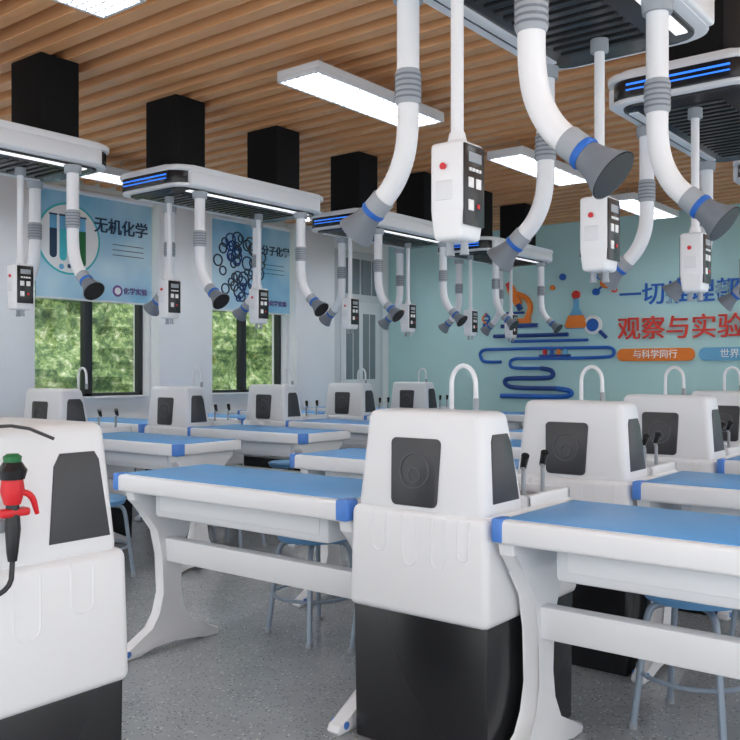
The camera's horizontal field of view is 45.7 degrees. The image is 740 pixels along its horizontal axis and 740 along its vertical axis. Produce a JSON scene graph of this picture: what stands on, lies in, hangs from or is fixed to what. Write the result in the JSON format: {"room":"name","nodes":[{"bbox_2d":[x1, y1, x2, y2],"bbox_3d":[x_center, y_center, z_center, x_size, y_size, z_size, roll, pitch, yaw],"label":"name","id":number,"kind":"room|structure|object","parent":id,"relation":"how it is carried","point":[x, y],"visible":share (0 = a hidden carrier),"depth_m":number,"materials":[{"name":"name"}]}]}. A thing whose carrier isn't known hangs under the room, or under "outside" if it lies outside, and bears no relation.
{"room":"science classroom","nodes":[
{"label":"science classroom","id":0,"kind":"room"},
{"bbox_2d":[47,180,387,471],"bbox_3d":[-3.164,-0.310,7.812,0.220,3.060,10.790,0,0,38],"label":"wall","id":1,"kind":"structure","parent":0,"point":[136,408],"depth_m":9.51,"materials":[{"name":"white paint"}]},
{"bbox_2d":[0,175,34,417],"bbox_3d":[-3.204,-0.255,7.468,0.140,2.950,0.700,0,0,38],"label":"pillar","id":2,"kind":"structure","parent":1,"relation":"attached to","point":[17,334],"depth_m":7.53,"materials":[{"name":"white paint"}]},
{"bbox_2d":[35,182,153,304],"bbox_3d":[-2.577,-1.160,8.285,0.060,1.040,1.280,0,0,38],"label":"poster","id":3,"kind":"object","parent":1,"relation":"attached to","point":[115,232],"visible":0.96,"depth_m":8.32,"materials":[{"name":"blue paper"}]},
{"bbox_2d":[80,301,150,398],"bbox_3d":[-2.648,-0.705,8.341,0.220,1.950,1.260,0,0,38],"label":"window","id":4,"kind":"structure","parent":1,"relation":"in","point":[85,306],"depth_m":8.39,"materials":[{"name":"glass"},{"name":"black metal"}]},
{"bbox_2d":[151,203,211,412],"bbox_3d":[-1.940,-0.255,9.082,0.140,2.950,0.700,0,0,38],"label":"pillar","id":5,"kind":"structure","parent":1,"relation":"attached to","point":[180,347],"depth_m":9.00,"materials":[{"name":"white paint"}]},
{"bbox_2d":[212,315,280,394],"bbox_3d":[-1.401,-0.705,9.930,0.220,1.950,1.220,0,0,38],"label":"window","id":6,"kind":"structure","parent":1,"relation":"in","point":[240,325],"depth_m":9.96,"materials":[{"name":"glass"},{"name":"black metal"}]},
{"bbox_2d":[212,214,290,315],"bbox_3d":[-1.330,-1.160,9.875,0.060,1.040,1.240,0,0,38],"label":"poster","id":7,"kind":"object","parent":1,"relation":"attached to","point":[232,238],"visible":0.91,"depth_m":9.78,"materials":[{"name":"blue paper"}]},
{"bbox_2d":[288,223,334,409],"bbox_3d":[-0.705,-0.255,10.656,0.140,2.950,0.700,0,0,38],"label":"pillar","id":8,"kind":"structure","parent":1,"relation":"attached to","point":[311,343],"depth_m":10.56,"materials":[{"name":"white paint"}]},
{"bbox_2d":[335,248,382,406],"bbox_3d":[-0.121,-0.155,11.405,0.132,2.750,1.000,0,0,38],"label":"door","id":9,"kind":"structure","parent":1,"relation":"in","point":[363,348],"depth_m":11.44,"materials":[{"name":"white metal"}]},
{"bbox_2d":[0,0,739,230],"bbox_3d":[0.756,-1.825,4.935,10.100,0.190,11.100,0,0,38],"label":"ceiling","id":10,"kind":"structure","parent":0,"point":[227,56],"depth_m":5.29,"materials":[{"name":"brown wood"}]},
{"bbox_2d":[0,52,108,181],"bbox_3d":[-2.110,-1.421,4.602,0.660,0.618,1.404,0,0,38],"label":"ceiling service unit","id":11,"kind":"object","parent":10,"relation":"hanging from","point":[41,136],"visible":0.98,"depth_m":4.82,"materials":[{"name":"white plastic"}]},
{"bbox_2d":[7,167,32,316],"bbox_3d":[-1.926,-0.704,4.835,0.109,0.817,0.117,0,0,38],"label":"box","id":12,"kind":"object","parent":11,"relation":"hanging from","point":[19,274],"visible":1,"depth_m":4.82,"materials":[{"name":"white plastic"}]},
{"bbox_2d":[26,180,43,283],"bbox_3d":[-2.057,-0.742,5.260,0.282,0.740,0.120,0,0,38],"label":"fume extraction arm","id":13,"kind":"object","parent":11,"relation":"hanging from","point":[34,187],"visible":0.59,"depth_m":5.18},
{"bbox_2d":[64,164,104,299],"bbox_3d":[-1.546,-0.742,4.732,0.282,0.740,0.120,0,0,38],"label":"fume extraction arm","id":14,"kind":"object","parent":11,"relation":"hanging from","point":[92,289],"visible":1,"depth_m":4.76},
{"bbox_2d":[53,0,145,18],"bbox_3d":[-1.438,-1.645,3.352,0.300,0.166,1.200,0,0,38],"label":"ceiling light panel","id":15,"kind":"object","parent":10,"relation":"attached to","point":[103,9],"depth_m":3.78,"materials":[{"name":"white plastic"}]},
{"bbox_2d":[81,161,132,185],"bbox_3d":[-2.301,-1.645,6.951,0.300,0.166,1.200,0,0,38],"label":"ceiling light panel","id":16,"kind":"object","parent":10,"relation":"attached to","point":[111,175],"depth_m":7.11,"materials":[{"name":"white plastic"}]},
{"bbox_2d":[120,94,322,222],"bbox_3d":[-0.981,-1.421,6.042,0.660,0.618,1.404,0,0,38],"label":"ceiling service unit","id":17,"kind":"object","parent":10,"relation":"hanging from","point":[175,124],"visible":0.91,"depth_m":5.67,"materials":[{"name":"white plastic"}]},
{"bbox_2d":[143,205,176,315],"bbox_3d":[-1.440,-0.742,6.046,0.282,0.740,0.120,0,0,38],"label":"fume extraction arm","id":18,"kind":"object","parent":17,"relation":"hanging from","point":[152,307],"visible":0.54,"depth_m":5.98},
{"bbox_2d":[159,196,179,323],"bbox_3d":[-1.290,-0.704,5.645,0.109,0.817,0.117,0,0,38],"label":"box","id":19,"kind":"object","parent":17,"relation":"hanging from","point":[169,288],"visible":1,"depth_m":5.62,"materials":[{"name":"white plastic"}]},
{"bbox_2d":[192,191,229,308],"bbox_3d":[-0.990,-0.742,5.440,0.282,0.740,0.120,0,0,38],"label":"fume extraction arm","id":20,"kind":"object","parent":17,"relation":"hanging from","point":[219,299],"visible":1,"depth_m":5.46},
{"bbox_2d":[232,222,262,320],"bbox_3d":[-0.927,-0.742,6.700,0.282,0.740,0.120,0,0,38],"label":"fume extraction arm","id":21,"kind":"object","parent":17,"relation":"hanging from","point":[240,313],"visible":0.58,"depth_m":6.63},
{"bbox_2d":[249,214,268,328],"bbox_3d":[-0.796,-0.704,6.275,0.109,0.817,0.117,0,0,38],"label":"box","id":22,"kind":"object","parent":17,"relation":"hanging from","point":[258,297],"visible":1,"depth_m":6.25,"materials":[{"name":"white plastic"}]},
{"bbox_2d":[294,212,328,316],"bbox_3d":[-0.417,-0.742,6.172,0.282,0.740,0.120,0,0,38],"label":"fume extraction arm","id":23,"kind":"object","parent":17,"relation":"hanging from","point":[319,307],"visible":1,"depth_m":6.20},
{"bbox_2d":[277,56,443,126],"bbox_3d":[-0.019,-1.645,5.162,0.300,0.166,1.200,0,0,38],"label":"ceiling light panel","id":24,"kind":"object","parent":10,"relation":"attached to","point":[319,79],"depth_m":4.96,"materials":[{"name":"white plastic"}]},
{"bbox_2d":[309,151,440,248],"bbox_3d":[0.149,-1.421,7.482,0.660,0.618,1.404,0,0,38],"label":"ceiling service unit","id":25,"kind":"object","parent":10,"relation":"hanging from","point":[354,174],"visible":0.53,"depth_m":7.09,"materials":[{"name":"white plastic"}]},
{"bbox_2d":[319,238,347,326],"bbox_3d":[-0.310,-0.742,7.487,0.282,0.740,0.120,0,0,38],"label":"fume extraction arm","id":26,"kind":"object","parent":25,"relation":"hanging from","point":[325,319],"visible":0.98,"depth_m":7.41},
{"bbox_2d":[342,234,358,333],"bbox_3d":[-0.161,-0.704,7.085,0.109,0.817,0.117,0,0,38],"label":"box","id":27,"kind":"object","parent":25,"relation":"hanging from","point":[350,305],"visible":0.96,"depth_m":7.06,"materials":[{"name":"white plastic"}]},
{"bbox_2d":[373,228,403,321],"bbox_3d":[0.139,-0.742,6.880,0.282,0.740,0.120,0,0,38],"label":"fume extraction arm","id":28,"kind":"object","parent":25,"relation":"hanging from","point":[396,314],"visible":0.98,"depth_m":6.90},
{"bbox_2d":[378,248,404,329],"bbox_3d":[0.202,-0.742,8.140,0.282,0.740,0.120,0,0,38],"label":"fume extraction arm","id":29,"kind":"object","parent":25,"relation":"hanging from","point":[384,323],"visible":0.79,"depth_m":8.06},
{"bbox_2d":[400,243,415,336],"bbox_3d":[0.333,-0.704,7.715,0.109,0.817,0.117,0,0,38],"label":"box","id":30,"kind":"object","parent":25,"relation":"hanging from","point":[408,321],"visible":0.97,"depth_m":7.69,"materials":[{"name":"white plastic"}]},
{"bbox_2d":[438,242,467,326],"bbox_3d":[0.713,-0.742,7.612,0.282,0.740,0.120,0,0,38],"label":"fume extraction arm","id":31,"kind":"object","parent":25,"relation":"hanging from","point":[460,319],"visible":0.99,"depth_m":7.64},
{"bbox_2d":[437,190,552,266],"bbox_3d":[1.284,-1.421,8.931,0.660,0.618,1.404,0,0,38],"label":"ceiling service unit","id":32,"kind":"object","parent":10,"relation":"hanging from","point":[513,216],"visible":0.4,"depth_m":8.88,"materials":[{"name":"white plastic"}]},
{"bbox_2d":[438,259,463,333],"bbox_3d":[0.825,-0.742,8.935,0.282,0.740,0.120,0,0,38],"label":"fume extraction arm","id":33,"kind":"object","parent":32,"relation":"hanging from","point":[443,327],"visible":0.83,"depth_m":8.85},
{"bbox_2d":[464,255,477,339],"bbox_3d":[0.975,-0.704,8.533,0.109,0.817,0.117,0,0,38],"label":"box","id":34,"kind":"object","parent":32,"relation":"hanging from","point":[471,325],"visible":0.97,"depth_m":8.51,"materials":[{"name":"white plastic"}]},
{"bbox_2d":[480,267,503,335],"bbox_3d":[1.337,-0.742,9.588,0.282,0.740,0.120,0,0,38],"label":"fume extraction arm","id":35,"kind":"object","parent":32,"relation":"hanging from","point":[485,330],"visible":0.7,"depth_m":9.52},
{"bbox_2d":[492,261,518,330],"bbox_3d":[1.274,-0.742,8.328,0.282,0.740,0.120,0,0,38],"label":"fume extraction arm","id":36,"kind":"object","parent":32,"relation":"hanging from","point":[511,323],"visible":0.98,"depth_m":8.35},
{"bbox_2d":[505,263,517,341],"bbox_3d":[1.468,-0.704,9.163,0.109,0.817,0.117,0,0,38],"label":"box","id":37,"kind":"object","parent":32,"relation":"hanging from","point":[513,333],"visible":0.62,"depth_m":9.15,"materials":[{"name":"white plastic"}]},
{"bbox_2d":[536,262,562,333],"bbox_3d":[1.848,-0.742,9.060,0.282,0.740,0.120,0,0,38],"label":"fume extraction arm","id":38,"kind":"object","parent":32,"relation":"hanging from","point":[556,327],"visible":1,"depth_m":9.08},
{"bbox_2d":[487,140,586,185],"bbox_3d":[1.357,-1.645,6.916,0.300,0.166,1.200,0,0,38],"label":"ceiling light panel","id":39,"kind":"object","parent":10,"relation":"attached to","point":[521,159],"depth_m":6.73,"materials":[{"name":"white plastic"}]},
{"bbox_2d":[423,0,714,69],"bbox_3d":[0.508,-1.421,2.626,0.660,0.618,1.404,0,0,38],"label":"ceiling service unit","id":40,"kind":"object","parent":10,"relation":"hanging from","point":[573,24],"visible":0.77,"depth_m":2.85,"materials":[{"name":"white plastic"}]},
{"bbox_2d":[340,0,422,246],"bbox_3d":[0.037,-0.742,2.614,0.282,0.740,0.120,0,0,38],"label":"fume extraction arm","id":41,"kind":"object","parent":40,"relation":"hanging from","point":[360,226],"visible":1,"depth_m":2.54},
{"bbox_2d":[431,0,483,256],"bbox_3d":[0.224,-0.704,2.260,0.109,0.817,0.117,0,0,38],"label":"box","id":42,"kind":"object","parent":40,"relation":"hanging from","point":[457,164],"visible":1,"depth_m":2.23,"materials":[{"name":"white plastic"}]},
{"bbox_2d":[487,64,558,271],"bbox_3d":[0.574,-0.742,3.299,0.282,0.740,0.120,0,0,38],"label":"fume extraction arm","id":43,"kind":"object","parent":40,"relation":"hanging from","point":[503,255],"visible":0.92,"depth_m":3.23},
{"bbox_2d":[514,0,633,198],"bbox_3d":[0.443,-0.742,1.953,0.282,0.740,0.120,0,0,38],"label":"fume extraction arm","id":44,"kind":"object","parent":40,"relation":"hanging from","point":[604,169],"visible":1,"depth_m":1.96},
{"bbox_2d":[580,37,619,282],"bbox_3d":[0.773,-0.704,2.960,0.109,0.817,0.117,0,0,38],"label":"box","id":45,"kind":"object","parent":40,"relation":"hanging from","point":[599,218],"visible":0.93,"depth_m":2.94,"materials":[{"name":"white plastic"}]},
{"bbox_2d":[641,0,739,240],"bbox_3d":[0.937,-0.742,2.582,0.282,0.740,0.120,0,0,38],"label":"fume extraction arm","id":46,"kind":"object","parent":40,"relation":"hanging from","point":[716,218],"visible":1,"depth_m":2.61},
{"bbox_2d":[609,192,678,218],"bbox_3d":[2.665,-1.645,8.585,0.300,0.166,1.200,0,0,38],"label":"ceiling light panel","id":47,"kind":"object","parent":10,"relation":"attached to","point":[629,202],"depth_m":8.51,"materials":[{"name":"white plastic"}]},
{"bbox_2d":[608,0,739,162],"bbox_3d":[1.669,-1.421,4.105,0.660,0.618,1.404,0,0,38],"label":"ceiling service unit","id":48,"kind":"object","parent":10,"relation":"hanging from","point":[704,72],"visible":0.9,"depth_m":3.67,"materials":[{"name":"white plastic"}]},
{"bbox_2d":[597,125,655,290],"bbox_3d":[1.197,-0.742,4.093,0.282,0.740,0.120,0,0,38],"label":"fume extraction arm","id":49,"kind":"object","parent":48,"relation":"hanging from","point":[646,184],"visible":0.92,"depth_m":4.02},
{"bbox_2d":[662,161,715,301],"bbox_3d":[1.734,-0.742,4.778,0.282,0.740,0.120,0,0,38],"label":"fume extraction arm","id":50,"kind":"object","parent":48,"relation":"hanging from","point":[673,290],"visible":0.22,"depth_m":4.70},
{"bbox_2d":[680,107,710,300],"bbox_3d":[1.384,-0.704,3.740,0.109,0.817,0.117,0,0,38],"label":"box","id":51,"kind":"object","parent":48,"relation":"hanging from","point":[695,245],"visible":0.97,"depth_m":3.71,"materials":[{"name":"white plastic"}]},
{"bbox_2d":[739,259,739,294],"bbox_3d":[1.933,-0.704,4.440,0.109,0.817,0.117,0,0,38],"label":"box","id":52,"kind":"object","parent":48,"relation":"hanging from","point":[739,259],"visible":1,"depth_m":4.44,"materials":[{"name":"white plastic"}]},
{"bbox_2d":[733,160,739,184],"bbox_3d":[2.816,-1.421,5.569,0.660,0.618,1.404,0,0,38],"label":"control box","id":53,"kind":"object","parent":10,"relation":"hanging from","point":[736,164],"visible":0.94,"depth_m":5.27,"materials":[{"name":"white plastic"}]},
{"bbox_2d":[717,285,739,311],"bbox_3d":[2.345,-0.742,5.557,0.282,0.740,0.120,0,0,38],"label":"fume extraction arm","id":54,"kind":"object","parent":53,"relation":"hanging from","point":[728,301],"visible":0.94,"depth_m":5.57},
{"bbox_2d":[114,504,739,739],"bbox_3d":[0.756,1.270,4.935,10.100,0.100,11.100,0,0,38],"label":"floor","id":55,"kind":"structure","parent":0,"point":[241,681],"depth_m":3.50,"materials":[{"name":"stone"}]},
{"bbox_2d":[0,417,127,739],"bbox_3d":[-1.003,0.675,2.132,0.535,1.090,0.627,0,0,38],"label":"lab sink cabinet","id":56,"kind":"object","parent":55,"relation":"on","point":[64,659],"visible":0.97,"depth_m":2.08,"materials":[{"name":"white plastic"}]},
{"bbox_2d":[0,424,54,595],"bbox_3d":[-0.795,0.310,1.937,0.086,0.377,0.246,0,0,38],"label":"sprayer","id":57,"kind":"object","parent":56,"relation":"attached to","point":[13,471],"visible":1,"depth_m":1.92,"materials":[{"name":"red plastic"}]},
{"bbox_2d":[24,367,133,537],"bbox_3d":[-2.106,0.598,6.309,0.535,1.244,0.627,0,0,38],"label":"sink","id":58,"kind":"object","parent":55,"relation":"on","point":[40,403],"visible":0.25,"depth_m":6.12,"materials":[{"name":"white plastic"}]},
{"bbox_2d":[87,417,147,520],"bbox_3d":[-2.164,0.829,7.657,1.204,0.783,0.560,0,0,38],"label":"desk","id":59,"kind":"object","parent":55,"relation":"on","point":[137,425],"visible":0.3,"depth_m":7.37,"materials":[{"name":"white plastic"}]},
{"bbox_2d":[109,494,135,576],"bbox_3d":[-1.604,0.983,5.134,0.390,0.475,0.390,0,0,28],"label":"stool","id":60,"kind":"object","parent":55,"relation":"on","point":[116,500],"visible":0.19,"depth_m":5.18,"materials":[{"name":"metal"}]},
{"bbox_2d":[102,432,240,571],"bbox_3d":[-1.455,0.829,5.716,1.204,0.783,0.560,0,0,38],"label":"desk","id":61,"kind":"object","parent":55,"relation":"on","point":[150,451],"visible":0.46,"depth_m":5.45,"materials":[{"name":"white plastic"}]},
{"bbox_2d":[144,367,243,470],"bbox_3d":[-1.433,0.598,7.167,0.535,1.244,0.627,0,0,38],"label":"sink","id":62,"kind":"object","parent":55,"relation":"on","point":[172,409],"visible":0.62,"depth_m":6.93,"materials":[{"name":"white plastic"}]},
{"bbox_2d":[211,526,216,540],"bbox_3d":[-1.325,0.983,6.300,0.390,0.475,0.390,0,0,-42],"label":"stool","id":63,"kind":"object","parent":55,"relation":"on","point":[213,527],"visible":0.04,"depth_m":6.28,"materials":[{"name":"metal"}]},
{"bbox_2d":[207,413,245,423],"bbox_3d":[-1.492,0.829,8.515,1.204,0.783,0.560,0,0,38],"label":"desk","id":64,"kind":"object","parent":55,"relation":"on","point":[242,418],"visible":0.08,"depth_m":8.30,"materials":[{"name":"white plastic"}]},
{"bbox_2d":[207,524,265,547],"bbox_3d":[-0.931,0.983,5.991,0.390,0.475,0.390,0,0,23],"label":"stool","id":65,"kind":"object","parent":55,"relation":"on","point":[226,541],"visible":0.08,"depth_m":6.06,"materials":[{"name":"metal"}]},
{"bbox_2d":[113,464,362,735],"bbox_3d":[-0.437,0.829,3.532,1.294,0.783,0.560,0,0,38],"label":"desk","id":66,"kind":"object","parent":55,"relation":"on","point":[309,507],"visible":0.7,"depth_m":3.49,"materials":[{"name":"white plastic"}]},
{"bbox_2d":[187,424,350,547],"bbox_3d":[-0.783,0.829,6.574,1.204,0.783,0.560,0,0,38],"label":"desk","id":67,"kind":"object","parent":55,"relation":"on","point":[279,441],"visible":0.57,"depth_m":6.34,"materials":[{"name":"white plastic"}]},
{"bbox_2d":[237,410,324,414],"bbox_3d":[-0.819,0.829,9.373,1.204,0.783,0.560,0,0,38],"label":"desk","id":68,"kind":"object","parent":55,"relation":"on","point":[241,412],"visible":0.15,"depth_m":9.30,"materials":[{"name":"white plastic"}]},
{"bbox_2d":[268,459,295,469],"bbox_3d":[-0.652,0.983,7.158,0.390,0.475,0.390,0,0,30],"label":"stool","id":69,"kind":"object","parent":55,"relation":"on","point":[277,464],"visible":0.27,"depth_m":7.06,"materials":[{"name":"plastic"}]},
{"bbox_2d":[243,367,327,470],"bbox_3d":[-0.760,0.598,8.025,0.535,1.244,0.627,0,0,38],"label":"sink","id":70,"kind":"object","parent":55,"relation":"on","point":[268,404],"visible":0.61,"depth_m":7.79,"materials":[{"name":"white plastic"}]},
{"bbox_2d":[265,536,354,648],"bbox_3d":[-0.258,0.983,4.079,0.390,0.475,0.390,0,0,-43],"label":"stool","id":71,"kind":"object","parent":55,"relation":"on","point":[285,540],"visible":0.55,"depth_m":3.95,"materials":[{"name":"metal"}]},
{"bbox_2d":[286,418,369,470],"bbox_3d":[-0.110,0.829,7.431,1.204,0.783,0.560,0,0,38],"label":"desk","id":72,"kind":"object","parent":55,"relation":"on","point":[359,429],"visible":0.2,"depth_m":7.30,"materials":[{"name":"white plastic"}]},
{"bbox_2d":[307,406,385,410],"bbox_3d":[-0.147,0.829,10.230,1.204,0.783,0.560,0,0,38],"label":"desk","id":73,"kind":"object","parent":55,"relation":"on","point":[321,408],"visible":0.06,"depth_m":10.29,"materials":[{"name":"white plastic"}]},
{"bbox_2d":[348,608,354,653],"bbox_3d":[0.135,0.983,3.770,0.390,0.475,0.390,0,0,-38],"label":"stool","id":74,"kind":"object","parent":55,"relation":"on","point":[351,649],"visible":0.02,"depth_m":3.78,"materials":[{"name":"metal"}]},
{"bbox_2d":[325,368,389,448],"bbox_3d":[-0.088,0.598,8.883,0.535,1.244,0.627,0,0,38],"label":"sink","id":75,"kind":"object","parent":55,"relation":"on","point":[352,401],"visible":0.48,"depth_m":8.63,"materials":[{"name":"white plastic"}]},
{"bbox_2d":[364,415,369,419],"bbox_3d":[0.562,0.829,8.289,1.204,0.783,0.560,0,0,38],"label":"desk","id":76,"kind":"object","parent":55,"relation":"on","point":[366,417],"visible":0.05,"depth_m":8.45,"materials":[{"name":"white plastic"}]},
{"bbox_2d":[290,448,518,606],"bbox_3d":[0.236,0.829,4.390,1.294,0.783,0.560,0,0,38],"label":"desk","id":77,"kind":"object","parent":55,"relation":"on","point":[349,462],"visible":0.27,"depth_m":4.53,"materials":[{"name":"white plastic"}]},
{"bbox_2d":[391,368,455,408],"bbox_3d":[0.585,0.598,9.740,0.535,1.244,0.627,0,0,38],"label":"sink","id":78,"kind":"object","parent":55,"relation":"on","point":[418,394],"visible":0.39,"depth_m":9.50,"materials":[{"name":"white plastic"}]},
{"bbox_2d":[351,363,575,739],"bbox_3d":[0.330,0.598,3.014,0.535,1.244,0.627,0,0,38],"label":"sink","id":79,"kind":"object","parent":55,"relation":"on","point":[439,644],"visible":0.88,"depth_m":2.76,"materials":[{"name":"white plastic"},{"name":"black plastic"}]},
{"bbox_2d":[500,411,524,430],"bbox_3d":[1.235,0.829,9.147,1.204,0.783,0.560,0,0,38],"label":"desk","id":80,"kind":"object","parent":55,"relation":"on","point":[515,420],"visible":0.02,"depth_m":8.77,"materials":[{"name":"white plastic"}]},
{"bbox_2d":[510,439,521,458],"bbox_3d":[0.908,0.829,5.247,1.294,0.783,0.560,0,0,38],"label":"desk","id":81,"kind":"object","parent":55,"relation":"on","point":[516,444],"visible":0.02,"depth_m":5.02,"materials":[{"name":"white plastic"}]},
{"bbox_2d":[509,429,522,439],"bbox_3d":[1.581,0.829,6.105,1.294,0.783,0.560,0,0,38],"label":"desk","id":82,"kind":"object","parent":55,"relation":"on","point":[514,434],"visible":0.02,"depth_m":6.24,"materials":[{"name":"white plastic"}]},
{"bbox_2d":[517,365,676,675],"bbox_3d":[1.003,0.598,3.872,0.535,1.244,0.627,0,0,38],"label":"sink","id":83,"kind":"object","parent":55,"relation":"on","point":[596,449],"visible":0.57,"depth_m":3.60,"materials":[{"name":"white plastic"},{"name":"black plastic"}]},
{"bbox_2d":[492,500,739,739],"bbox_3d":[0.981,0.829,2.421,1.204,0.783,0.560,0,0,38],"label":"desk","id":84,"kind":"object","parent":55,"relation":"on","point":[688,556],"visible":1,"depth_m":2.52,"materials":[{"name":"white plastic"}]},
{"bbox_2d":[624,366,739,615],"bbox_3d":[1.675,0.598,4.730,0.535,1.244,0.627,0,0,38],"label":"sink","id":85,"kind":"object","parent":55,"relation":"on","point":[690,427],"visible":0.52,"depth_m":4.46,"materials":[{"name":"white plastic"},{"name":"black plastic"}]},
{"bbox_2d":[629,595,739,739],"bbox_3d":[1.111,0.983,3.005,0.390,0.475,0.390,0,0,42],"label":"stool","id":86,"kind":"object","parent":55,"relation":"on","point":[658,602],"visible":0.46,"depth_m":2.88,"materials":[{"name":"blue plastic"},{"name":"grey metal"}]},
{"bbox_2d":[631,471,739,684],"bbox_3d":[1.653,0.829,3.279,1.204,0.783,0.560,0,0,38],"label":"desk","id":87,"kind":"object","parent":55,"relation":"on","point":[704,492],"visible":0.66,"depth_m":3.40,"materials":[{"name":"white plastic"}]},
{"bbox_2d":[692,366,739,444],"bbox_3d":[2.348,0.598,5.588,0.535,1.244,0.627,0,0,38],"label":"sink","id":88,"kind":"object","parent":55,"relation":"on","point":[728,402],"visible":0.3,"depth_m":5.36,"materials":[{"name":"white plastic"}]},
{"bbox_2d":[717,455,739,621],"bbox_3d":[2.326,0.829,4.136,1.204,0.783,0.560,0,0,38],"label":"desk","id":89,"kind":"object","parent":55,"relation":"on","point":[731,465],"visible":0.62,"depth_m":4.29,"materials":[{"name":"white plastic"}]},
{"bbox_2d":[729,610,736,635],"bbox_3d":[1.783,0.983,3.863,0.390,0.475,0.390,0,0,37],"label":"stool","id":90,"kind":"object","parent":55,"relation":"on","point":[734,612],"visible":0.09,"depth_m":3.83,"materials":[{"name":"metal"}]},
{"bbox_2d":[478,274,616,398],"bbox_3d":[2.116,-0.394,10.515,1.892,1.488,0.068,0,0,38],"label":"wall decoration","id":91,"kind":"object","parent":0,"point":[592,324],"depth_m":10.49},
{"bbox_2d":[388,203,739,411],"bbox_3d":[4.089,-0.310,9.120,10.020,3.060,0.200,0,0,38],"label":"wall","id":92,"kind":"structure","parent":0,"point":[433,350],"depth_m":10.36,"materials":[{"name":"teal paint"}]},
{"bbox_2d":[617,278,739,360],"bbox_3d":[3.671,-0.537,9.305,2.195,0.875,0.024,0,0,38],"label":"sign","id":93,"kind":"object","parent":92,"relation":"attached to","point":[707,353],"depth_m":9.55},
{"label":"outside","id":94,"kind":"structure","parent":0,"visible":0},
{"bbox_3d":[-4.140,1.405,12.142,6.500,0.130,20.000,0,0,38],"label":"lawn","id":95,"kind":"structure","parent":94,"visible":0},
{"bbox_2d":[35,298,271,392],"bbox_3d":[-3.525,-1.080,12.930,1.979,5.000,16.014,0,0,38],"label":"hedge","id":96,"kind":"object","parent":95,"relation":"on","point":[57,321],"visible":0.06,"depth_m":12.49,"materials":[{"name":"green plant"}]}
]}

